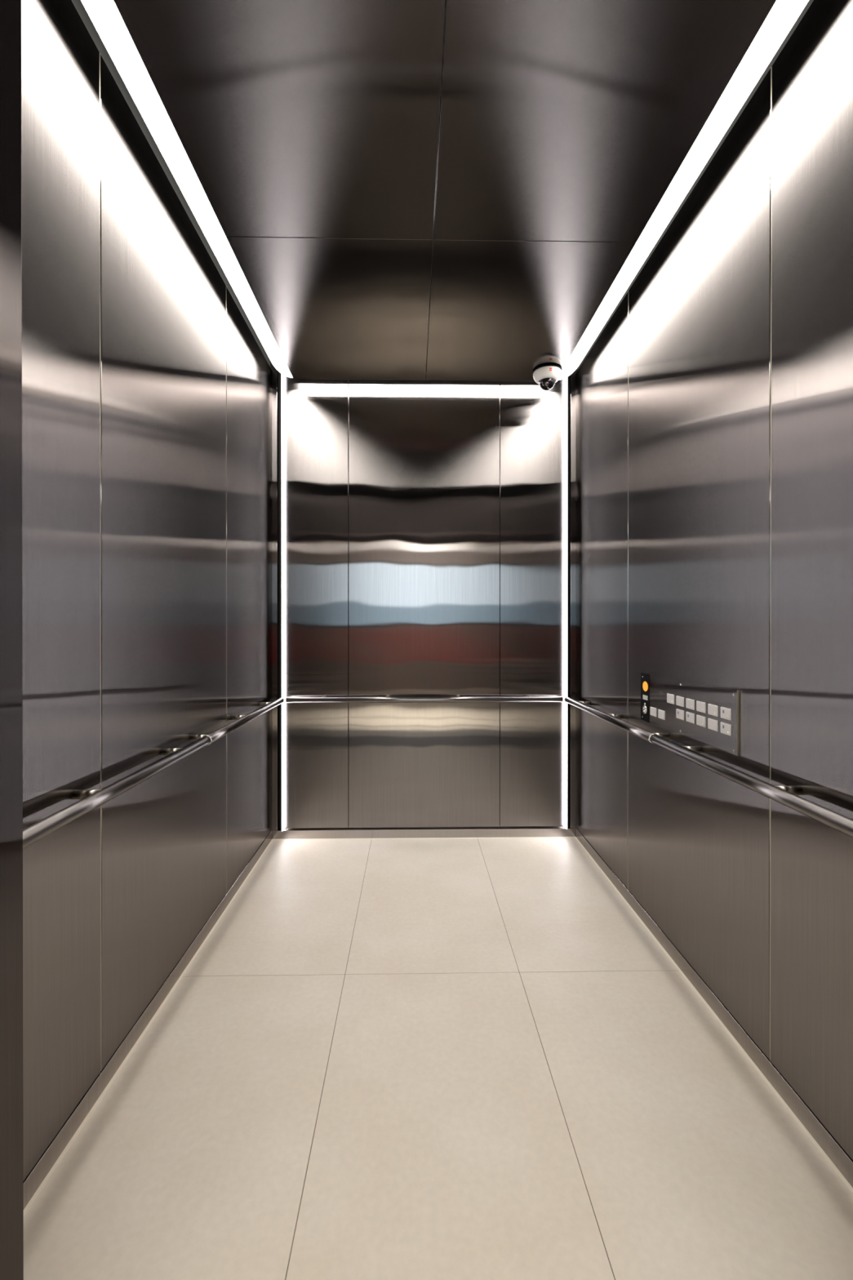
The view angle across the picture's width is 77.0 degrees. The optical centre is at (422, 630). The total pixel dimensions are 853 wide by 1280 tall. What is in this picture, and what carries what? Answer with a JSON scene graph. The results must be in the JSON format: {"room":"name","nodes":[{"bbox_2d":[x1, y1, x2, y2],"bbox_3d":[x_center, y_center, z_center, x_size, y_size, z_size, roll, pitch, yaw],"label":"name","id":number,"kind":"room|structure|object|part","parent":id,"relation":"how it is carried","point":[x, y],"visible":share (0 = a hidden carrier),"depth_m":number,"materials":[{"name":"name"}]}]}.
{"room":"elevator interior","nodes":[
{"label":"elevator interior","id":0,"kind":"room"},
{"bbox_2d":[0,0,23,1279],"bbox_3d":[0.058,-0.200,0.641,1.906,2.870,0.240,0,0,-1],"label":"wall","id":1,"kind":"structure","parent":0,"point":[11,1254],"depth_m":0.73,"materials":[{"name":"metal"}]},
{"bbox_2d":[21,0,272,1181],"bbox_3d":[-0.875,-0.203,1.907,0.090,2.870,2.367,0,0,-1],"label":"wall","id":2,"kind":"structure","parent":0,"point":[147,379],"depth_m":1.48,"materials":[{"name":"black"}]},
{"bbox_3d":[-0.818,-0.172,1.043,0.010,2.589,0.637,0,0,-1],"label":"wall panel","id":3,"kind":"part","parent":2,"relation":"part of","materials":[{"name":"metal"}]},
{"bbox_2d":[22,829,272,1216],"bbox_3d":[-0.833,1.151,1.888,0.010,0.054,2.283,0,0,-1],"label":"baseboard","id":4,"kind":"structure","parent":2,"relation":"attached to","point":[41,1169],"depth_m":1.45,"materials":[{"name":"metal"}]},
{"bbox_2d":[22,697,284,848],"bbox_3d":[-0.789,0.389,1.881,0.080,0.036,2.210,0,0,-1],"label":"handrail","id":5,"kind":"object","parent":2,"relation":"attached to","point":[90,800],"visible":1,"depth_m":1.34,"materials":[{"name":"silver metal"}]},
{"bbox_3d":[-0.757,0.390,1.339,0.033,0.033,1.126,0,0,-1],"label":"rail","id":6,"kind":"part","parent":5,"relation":"part of","materials":[{"name":"silver metal"}]},
{"bbox_3d":[-0.778,0.388,2.445,0.033,0.033,1.083,0,0,-1],"label":"rail","id":7,"kind":"part","parent":5,"relation":"part of","materials":[{"name":"silver metal"}]},
{"bbox_3d":[-0.833,-0.173,1.825,0.010,2.589,0.917,0,0,-1],"label":"wall panel","id":8,"kind":"part","parent":2,"relation":"part of","materials":[{"name":"metal"}]},
{"bbox_3d":[-0.849,-0.175,2.660,0.010,2.589,0.741,0,0,-1],"label":"wall panel","id":9,"kind":"part","parent":2,"relation":"part of","materials":[{"name":"metal"}]},
{"bbox_2d":[278,371,568,828],"bbox_3d":[0.010,-0.206,3.107,1.906,2.870,0.120,0,0,-1],"label":"wall","id":10,"kind":"structure","parent":0,"point":[424,518],"depth_m":3.05,"materials":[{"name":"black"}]},
{"bbox_2d":[270,360,279,830],"bbox_3d":[-0.847,-0.201,3.046,0.049,2.760,0.035,0,0,-1],"label":"trim","id":11,"kind":"structure","parent":10,"relation":"attached to","point":[275,664],"depth_m":3.03,"materials":[{"name":"metal"}]},
{"bbox_2d":[280,373,284,831],"bbox_3d":[-0.786,-0.168,3.031,0.012,2.586,0.069,0,0,-1],"label":"light strip","id":12,"kind":"object","parent":10,"relation":"attached to","point":[282,376],"visible":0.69,"depth_m":3.01,"materials":[{"name":"white plastic"}]},
{"bbox_3d":[-0.602,-0.177,3.051,0.357,2.588,0.030,0,0,-1],"label":"wall panel","id":13,"kind":"part","parent":10,"relation":"part of","materials":[{"name":"metal"}]},
{"bbox_2d":[272,826,575,839],"bbox_3d":[0.011,1.151,3.057,1.722,0.048,0.027,0,0,-1],"label":"baseboard","id":14,"kind":"structure","parent":10,"relation":"attached to","point":[487,832],"depth_m":3.05,"materials":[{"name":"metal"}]},
{"bbox_3d":[0.009,-0.177,3.062,0.859,2.588,0.030,0,0,-1],"label":"wall panel","id":15,"kind":"part","parent":10,"relation":"part of","materials":[{"name":"metal"}]},
{"bbox_2d":[285,694,563,702],"bbox_3d":[0.013,0.382,3.011,1.539,0.033,0.074,0,0,-1],"label":"handrail","id":16,"kind":"object","parent":10,"relation":"attached to","point":[324,699],"visible":1,"depth_m":2.98,"materials":[{"name":"silver metal"}]},
{"bbox_3d":[0.624,-0.177,3.074,0.364,2.588,0.030,0,0,-1],"label":"wall panel","id":17,"kind":"part","parent":10,"relation":"part of","materials":[{"name":"metal"}]},
{"bbox_2d":[563,376,568,829],"bbox_3d":[0.812,-0.168,3.061,0.012,2.586,0.069,0,0,-1],"label":"light strip","id":18,"kind":"object","parent":10,"relation":"attached to","point":[566,380],"visible":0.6,"depth_m":3.04,"materials":[{"name":"white plastic"}]},
{"bbox_2d":[568,367,577,827],"bbox_3d":[0.869,-0.201,3.079,0.050,2.760,0.035,0,0,-1],"label":"trim","id":19,"kind":"structure","parent":10,"relation":"attached to","point":[572,377],"depth_m":3.06,"materials":[{"name":"metal"}]},
{"bbox_2d":[22,837,852,1279],"bbox_3d":[0.037,1.212,1.727,1.826,0.060,2.747,0,0,-1],"label":"floor","id":20,"kind":"structure","parent":0,"point":[450,1059],"depth_m":1.31,"materials":[{"name":"beige tile"}]},
{"bbox_2d":[113,0,777,380],"bbox_3d":[0.033,-1.501,1.941,1.906,0.274,2.407,0,0,-1],"label":"ceiling","id":21,"kind":"structure","parent":0,"point":[399,189],"depth_m":1.51,"materials":[{"name":"black metal"}]},
{"bbox_2d":[80,0,292,377],"bbox_3d":[-0.721,-1.409,1.988,0.069,0.088,1.810,0,0,-1],"label":"light strip","id":22,"kind":"object","parent":21,"relation":"attached to","point":[104,15],"visible":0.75,"depth_m":1.52,"materials":[{"name":"white plastic"}]},
{"bbox_3d":[-0.313,-1.373,1.306,0.718,0.020,1.109,0,0,-1],"label":"panel","id":23,"kind":"part","parent":21,"relation":"part of","materials":[{"name":"metal"}]},
{"bbox_3d":[-0.334,-1.375,2.386,0.718,0.020,1.047,0,0,-1],"label":"panel","id":24,"kind":"part","parent":21,"relation":"part of","materials":[{"name":"metal"}]},
{"bbox_3d":[0.384,-1.375,2.399,0.714,0.020,1.047,0,0,-1],"label":"panel","id":25,"kind":"part","parent":21,"relation":"part of","materials":[{"name":"metal"}]},
{"bbox_2d":[532,364,562,391],"bbox_3d":[0.654,-1.316,2.816,0.151,0.100,0.151,0,0,-1],"label":"dome camera","id":26,"kind":"object","parent":21,"relation":"attached to","point":[546,375],"visible":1,"depth_m":2.78,"materials":[{"name":"white plastic"}]},
{"bbox_3d":[0.405,-1.373,1.319,0.714,0.020,1.109,0,0,-1],"label":"panel","id":27,"kind":"part","parent":21,"relation":"part of","materials":[{"name":"metal"}]},
{"bbox_2d":[558,0,808,380],"bbox_3d":[0.784,-1.409,2.017,0.068,0.088,1.810,0,0,-1],"label":"light strip","id":28,"kind":"object","parent":21,"relation":"attached to","point":[784,14],"visible":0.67,"depth_m":1.52,"materials":[{"name":"white plastic"}]},
{"bbox_2d":[575,0,852,1159],"bbox_3d":[0.941,-0.203,1.942,0.090,2.870,2.367,0,0,-1],"label":"wall","id":29,"kind":"structure","parent":0,"point":[714,461],"depth_m":1.49,"materials":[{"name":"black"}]},
{"bbox_3d":[0.886,-0.175,2.693,0.010,2.589,0.741,0,0,-1],"label":"wall panel","id":30,"kind":"part","parent":29,"relation":"part of","materials":[{"name":"metal"}]},
{"bbox_2d":[640,672,739,755],"bbox_3d":[0.892,0.264,1.851,0.011,0.191,0.647,0,0,-1],"label":"control panel","id":31,"kind":"object","parent":29,"relation":"attached to","point":[708,714],"visible":1,"depth_m":1.76,"materials":[{"name":"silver metal"}]},
{"bbox_2d":[642,705,647,713],"bbox_3d":[0.883,0.313,2.132,0.004,0.033,0.033,0,0,-1],"label":"switch","id":32,"kind":"object","parent":31,"relation":"attached to","point":[644,707],"depth_m":2.13,"materials":[{"name":"silver metal"}]},
{"bbox_3d":[0.889,0.264,2.136,0.006,0.190,0.078,0,0,-1],"label":"display plate","id":33,"kind":"part","parent":31,"relation":"part of","materials":[{"name":"black plastic"}]},
{"bbox_3d":[0.885,0.265,2.131,0.002,0.018,0.042,0,0,-1],"label":"label plate","id":34,"kind":"part","parent":31,"relation":"part of","materials":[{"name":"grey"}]},
{"bbox_3d":[0.902,-0.174,1.859,0.010,2.589,0.917,0,0,-1],"label":"wall panel","id":35,"kind":"part","parent":29,"relation":"part of","materials":[{"name":"metal"}]},
{"bbox_2d":[564,696,852,837],"bbox_3d":[0.857,0.389,1.913,0.080,0.036,2.210,0,0,-1],"label":"handrail","id":36,"kind":"object","parent":29,"relation":"attached to","point":[787,796],"visible":1,"depth_m":1.40,"materials":[{"name":"silver metal"}]},
{"bbox_3d":[0.824,0.388,2.476,0.033,0.033,1.083,0,0,-1],"label":"rail","id":37,"kind":"part","parent":36,"relation":"part of","materials":[{"name":"silver metal"}]},
{"bbox_3d":[0.845,0.390,1.370,0.033,0.033,1.126,0,0,-1],"label":"rail","id":38,"kind":"part","parent":36,"relation":"part of","materials":[{"name":"silver metal"}]},
{"bbox_2d":[574,826,852,1192],"bbox_3d":[0.900,1.151,1.922,0.010,0.054,2.283,0,0,-1],"label":"baseboard","id":39,"kind":"structure","parent":29,"relation":"attached to","point":[831,1147],"depth_m":1.51,"materials":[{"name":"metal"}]},
{"bbox_3d":[0.917,-0.172,1.076,0.010,2.589,0.637,0,0,-1],"label":"wall panel","id":40,"kind":"part","parent":29,"relation":"part of","materials":[{"name":"metal"}]}
]}

